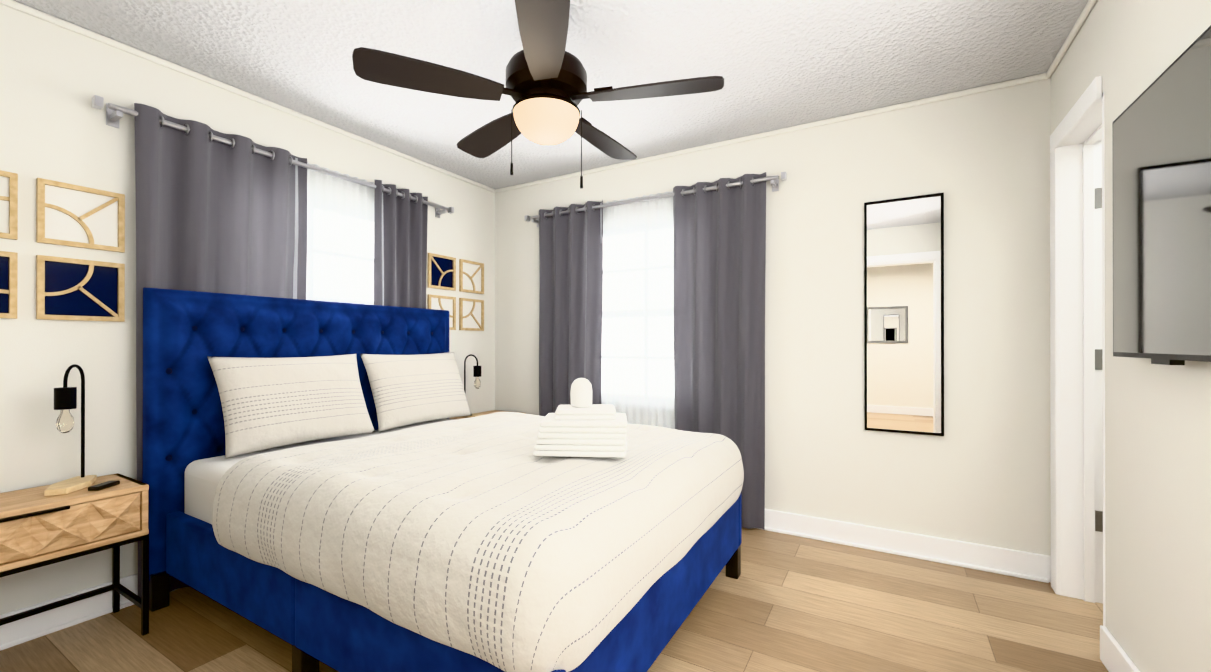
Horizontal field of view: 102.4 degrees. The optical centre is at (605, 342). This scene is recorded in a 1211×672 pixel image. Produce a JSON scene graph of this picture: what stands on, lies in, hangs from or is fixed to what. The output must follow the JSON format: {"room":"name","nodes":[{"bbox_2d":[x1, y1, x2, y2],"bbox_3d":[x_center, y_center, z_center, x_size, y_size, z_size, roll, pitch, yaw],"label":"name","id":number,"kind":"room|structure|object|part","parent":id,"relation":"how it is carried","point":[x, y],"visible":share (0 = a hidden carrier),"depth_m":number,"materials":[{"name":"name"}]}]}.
{"room":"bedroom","nodes":[
{"label":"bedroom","id":0,"kind":"room"},
{"bbox_2d":[0,4,494,614],"bbox_3d":[-1.815,-0.075,2.751,0.150,2.440,3.550,0,0,30],"label":"wall","id":1,"kind":"structure","parent":0,"point":[54,78],"depth_m":2.04,"materials":[{"name":"white paint"}]},
{"bbox_2d":[0,170,17,239],"bbox_3d":[-2.301,-0.517,1.745,0.018,0.250,0.250,0,0,30],"label":"framed art","id":2,"kind":"object","parent":1,"relation":"attached to","point":[8,180],"depth_m":1.83,"materials":[{"name":"brown wood"}]},
{"bbox_2d":[0,251,17,318],"bbox_3d":[-2.301,-0.217,1.744,0.018,0.250,0.250,0,0,30],"label":"framed art","id":3,"kind":"object","parent":1,"relation":"attached to","point":[8,260],"depth_m":1.83,"materials":[{"name":"brown wood"}]},
{"bbox_2d":[36,178,124,252],"bbox_3d":[-2.150,-0.516,2.004,0.018,0.250,0.250,0,0,30],"label":"framed art","id":4,"kind":"object","parent":1,"relation":"attached to","point":[71,215],"depth_m":2.00,"materials":[{"name":"brown wood"}]},
{"bbox_2d":[36,255,124,321],"bbox_3d":[-2.150,-0.216,2.003,0.018,0.250,0.250,0,0,30],"label":"framed art","id":5,"kind":"object","parent":1,"relation":"attached to","point":[66,288],"depth_m":2.00,"materials":[{"name":"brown wood"}]},
{"bbox_2d":[0,573,179,650],"bbox_3d":[-1.745,1.083,2.691,0.028,0.125,3.220,0,0,30],"label":"baseboard","id":6,"kind":"structure","parent":1,"relation":"attached to","point":[35,626],"depth_m":1.95,"materials":[{"name":"white"}]},
{"bbox_2d":[0,0,495,192],"bbox_3d":[-1.751,-1.280,2.693,0.021,0.030,3.210,0,0,30],"label":"crown molding","id":7,"kind":"structure","parent":1,"relation":"attached to","point":[49,18],"depth_m":2.35,"materials":[{"name":"white paint"}]},
{"bbox_2d":[92,95,453,597],"bbox_3d":[-1.632,0.051,2.812,0.103,2.160,1.890,0,0,30],"label":"curtains","id":8,"kind":"object","parent":1,"relation":"attached to","point":[218,212],"visible":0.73,"depth_m":2.52,"materials":[{"name":"grey fabric"}]},
{"bbox_3d":[-1.846,0.050,2.404,0.064,2.160,0.721,0,0,30],"label":"panel","id":9,"kind":"part","parent":8,"relation":"part of","materials":[{"name":"grey fabric"}]},
{"bbox_3d":[-1.637,-0.969,2.817,0.091,0.090,1.890,0,0,30],"label":"rod","id":10,"kind":"part","parent":8,"relation":"part of","materials":[{"name":"silver metal"}]},
{"bbox_3d":[-1.356,0.051,3.247,0.064,2.160,0.410,0,0,30],"label":"panel","id":11,"kind":"part","parent":8,"relation":"part of","materials":[{"name":"grey fabric"}]},
{"bbox_2d":[427,294,455,329],"bbox_3d":[-1.213,-0.223,3.616,0.018,0.250,0.250,0,0,30],"label":"framed art","id":12,"kind":"object","parent":1,"relation":"attached to","point":[437,302],"depth_m":3.65,"materials":[{"name":"brown wood"}]},
{"bbox_2d":[428,253,455,290],"bbox_3d":[-1.213,-0.523,3.616,0.018,0.250,0.250,0,0,30],"label":"framed art","id":13,"kind":"object","parent":1,"relation":"attached to","point":[441,271],"depth_m":3.62,"materials":[{"name":"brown wood"}]},
{"bbox_2d":[459,259,483,293],"bbox_3d":[-1.062,-0.522,3.876,0.018,0.250,0.250,0,0,30],"label":"framed art","id":14,"kind":"object","parent":1,"relation":"attached to","point":[471,273],"depth_m":3.87,"materials":[{"name":"brown wood"}]},
{"bbox_2d":[459,298,483,330],"bbox_3d":[-1.062,-0.222,3.875,0.018,0.250,0.250,0,0,30],"label":"framed art","id":15,"kind":"object","parent":1,"relation":"attached to","point":[471,311],"depth_m":3.87,"materials":[{"name":"brown wood"}]},
{"bbox_2d":[14,0,1088,188],"bbox_3d":[-0.296,-1.350,0.194,5.350,0.100,6.450,0,0,30],"label":"ceiling","id":16,"kind":"structure","parent":0,"point":[777,64],"depth_m":2.19,"materials":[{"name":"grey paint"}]},
{"bbox_2d":[352,0,723,188],"bbox_3d":[-0.205,-0.951,1.950,1.306,0.690,1.249,0,0,30],"label":"fan","id":17,"kind":"object","parent":16,"relation":"hanging from","point":[545,89],"visible":1,"depth_m":1.79,"materials":[{"name":"brown wood"}]},
{"bbox_3d":[-0.230,-0.840,1.907,0.256,0.108,0.256,0,0,30],"label":"lamp shade","id":18,"kind":"part","parent":17,"relation":"part of","materials":[{"name":"white glass"}]},
{"bbox_3d":[-0.230,-1.094,1.907,0.316,0.405,0.316,0,0,30],"label":"motor","id":19,"kind":"part","parent":17,"relation":"part of","materials":[{"name":"brown metal"}]},
{"bbox_2d":[0,527,1107,671],"bbox_3d":[-0.296,1.190,0.188,5.350,0.100,6.450,0,0,30],"label":"floor","id":20,"kind":"structure","parent":0,"point":[786,603],"depth_m":1.95,"materials":[{"name":"brown wood"}]},
{"bbox_2d":[0,473,148,635],"bbox_3d":[-2.086,0.850,1.736,0.349,0.586,0.605,0,0,30],"label":"nightstand","id":21,"kind":"object","parent":20,"relation":"on","point":[38,528],"visible":1,"depth_m":1.78,"materials":[{"name":"brown wood"}]},
{"bbox_3d":[-2.079,0.656,1.731,0.327,0.146,0.557,0,0,30],"label":"drawer","id":22,"kind":"part","parent":21,"relation":"part of","materials":[{"name":"brown wood"}]},
{"bbox_2d":[44,364,96,495],"bbox_3d":[-2.047,0.320,1.870,0.204,0.473,0.168,0,0,30],"label":"lamp","id":23,"kind":"object","parent":21,"relation":"on","point":[65,399],"visible":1,"depth_m":1.83,"materials":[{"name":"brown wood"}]},
{"bbox_3d":[-2.029,0.293,1.829,0.048,0.090,0.048,0,0,30],"label":"bulb","id":24,"kind":"part","parent":23,"relation":"part of","materials":[{"name":"clear glass"}]},
{"bbox_3d":[-2.049,0.309,1.867,0.133,0.451,0.103,0,0,30],"label":"stem","id":25,"kind":"part","parent":23,"relation":"part of","materials":[{"name":"black metal"}]},
{"bbox_2d":[88,480,119,490],"bbox_3d":[-1.926,0.548,1.871,0.040,0.015,0.090,0,0,-5],"label":"remote","id":26,"kind":"object","parent":21,"relation":"on","point":[101,486],"visible":1,"depth_m":1.86,"materials":[{"name":"black plastic"}]},
{"bbox_2d":[143,288,743,671],"bbox_3d":[-0.630,0.454,2.264,2.176,1.380,1.660,0,0,30],"label":"bed","id":27,"kind":"object","parent":20,"relation":"on","point":[332,485],"visible":0.94,"depth_m":1.68,"materials":[{"name":"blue fabric"}]},
{"bbox_2d":[207,354,374,457],"bbox_3d":[-1.534,0.280,2.448,0.242,0.436,0.710,0,0,30],"label":"pillow","id":28,"kind":"object","parent":27,"relation":"on","point":[258,405],"depth_m":2.32,"materials":[{"name":"white fabric"}]},
{"bbox_3d":[-1.532,0.391,2.788,0.090,1.250,1.660,0,0,30],"label":"headboard","id":29,"kind":"part","parent":27,"relation":"part of","materials":[{"name":"blue fabric"}]},
{"bbox_3d":[-0.627,0.654,2.261,1.985,0.280,1.470,0,0,30],"label":"mattress","id":30,"kind":"part","parent":27,"relation":"part of","materials":[{"name":"white fabric"}]},
{"bbox_2d":[360,352,471,431],"bbox_3d":[-1.166,0.281,3.079,0.244,0.436,0.710,0,0,30],"label":"pillow","id":31,"kind":"object","parent":27,"relation":"on","point":[406,390],"depth_m":2.95,"materials":[{"name":"white fabric"}]},
{"bbox_2d":[212,412,743,671],"bbox_3d":[-0.366,0.605,2.109,1.565,0.358,1.654,0,0,30],"label":"comforter","id":32,"kind":"object","parent":27,"relation":"on","point":[476,550],"depth_m":1.41,"materials":[{"name":"white fabric"}]},
{"bbox_2d":[533,378,626,457],"bbox_3d":[-0.086,0.276,1.892,0.346,0.280,0.254,0,0,4],"label":"towels","id":33,"kind":"object","parent":27,"relation":"on","point":[581,425],"visible":1,"depth_m":1.78,"materials":[{"name":"white fabric"}]},
{"bbox_2d":[449,410,525,418],"bbox_3d":[-0.910,0.855,3.759,0.349,0.586,0.535,0,0,30],"label":"nightstand","id":34,"kind":"object","parent":20,"relation":"on","point":[488,412],"visible":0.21,"depth_m":3.92,"materials":[{"name":"brown wood"}]},
{"bbox_2d":[461,354,482,417],"bbox_3d":[-0.996,0.324,3.652,0.214,0.474,0.110,0,0,30],"label":"lamp","id":35,"kind":"object","parent":34,"relation":"on","point":[477,374],"visible":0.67,"depth_m":3.62,"materials":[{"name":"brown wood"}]},
{"bbox_3d":[-0.997,0.313,3.657,0.154,0.452,0.058,0,0,30],"label":"stem","id":36,"kind":"part","parent":35,"relation":"part of","materials":[{"name":"black metal"}]},
{"bbox_3d":[-0.955,0.297,3.633,0.048,0.090,0.048,0,0,30],"label":"bulb","id":37,"kind":"part","parent":35,"relation":"part of","materials":[{"name":"clear glass"}]},
{"bbox_2d":[495,77,1050,555],"bbox_3d":[0.639,-0.073,3.291,3.850,2.440,0.150,0,0,30],"label":"wall","id":38,"kind":"structure","parent":0,"point":[979,473],"depth_m":2.68,"materials":[{"name":"white paint"}]},
{"bbox_2d":[525,172,786,528],"bbox_3d":[0.229,0.052,3.382,1.960,2.160,0.102,0,0,30],"label":"curtains","id":39,"kind":"object","parent":38,"relation":"attached to","point":[651,309],"visible":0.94,"depth_m":3.28,"materials":[{"name":"grey fabric"}]},
{"bbox_3d":[-0.269,0.052,3.649,0.580,2.160,0.062,0,0,30],"label":"panel","id":40,"kind":"part","parent":39,"relation":"part of","materials":[{"name":"grey fabric"}]},
{"bbox_3d":[0.232,-0.968,3.389,1.960,0.090,0.091,0,0,30],"label":"rod","id":41,"kind":"part","parent":39,"relation":"part of","materials":[{"name":"silver metal"}]},
{"bbox_3d":[0.708,0.051,3.081,0.600,2.160,0.058,0,0,30],"label":"panel","id":42,"kind":"part","parent":39,"relation":"part of","materials":[{"name":"grey fabric"}]},
{"bbox_2d":[496,74,1039,192],"bbox_3d":[0.596,-1.279,3.220,3.550,0.030,0.021,0,0,30],"label":"crown molding","id":43,"kind":"structure","parent":38,"relation":"attached to","point":[1033,78],"depth_m":2.87,"materials":[{"name":"white paint"}]},
{"bbox_2d":[756,509,1050,582],"bbox_3d":[0.594,1.084,3.212,3.550,0.125,0.028,0,0,30],"label":"baseboard","id":44,"kind":"structure","parent":38,"relation":"attached to","point":[1015,563],"depth_m":2.59,"materials":[{"name":"white"}]},
{"bbox_2d":[864,193,943,435],"bbox_3d":[1.604,-0.147,2.628,0.365,1.265,0.022,0,0,30],"label":"mirror","id":45,"kind":"object","parent":38,"relation":"attached to","point":[903,315],"visible":0.9,"depth_m":2.62,"materials":[{"name":"black mirror"}]},
{"bbox_2d":[1051,0,1210,671],"bbox_3d":[1.384,-0.079,0.892,0.150,2.440,3.550,0,0,30],"label":"wall","id":46,"kind":"structure","parent":0,"point":[1157,517],"depth_m":1.46,"materials":[{"name":"white paint"}]},
{"bbox_2d":[1040,0,1096,79],"bbox_3d":[1.300,-1.284,0.920,0.021,0.030,3.210,0,0,30],"label":"crown molding","id":47,"kind":"structure","parent":46,"relation":"attached to","point":[1090,4],"depth_m":2.04,"materials":[{"name":"white paint"}]},
{"bbox_2d":[1050,76,1104,625],"bbox_3d":[2.010,0.085,1.983,0.170,2.117,0.607,0,0,30],"label":"door frame","id":48,"kind":"structure","parent":46,"relation":"attached to","point":[1082,379],"depth_m":2.17,"materials":[{"name":"white wood"}]},
{"bbox_2d":[1094,188,1102,531],"bbox_3d":[2.173,0.074,2.134,0.055,1.510,0.012,0,0,30],"label":"jamb hinges","id":49,"kind":"object","parent":48,"relation":"attached to","point":[1098,357],"visible":0.33,"depth_m":2.14,"materials":[{"name":"silver metal"}]},
{"bbox_2d":[1100,625,1139,671],"bbox_3d":[1.144,1.078,0.641,0.016,0.125,2.580,0,0,30],"label":"baseboard","id":50,"kind":"structure","parent":46,"relation":"attached to","point":[1114,657],"depth_m":1.66,"materials":[{"name":"white"}]},
{"bbox_2d":[1112,25,1210,364],"bbox_3d":[1.293,-0.319,0.951,0.065,0.749,1.300,0,0,30],"label":"television","id":51,"kind":"object","parent":46,"relation":"attached to","point":[1161,125],"visible":1,"depth_m":1.23,"materials":[{"name":"black plastic"}]}
]}

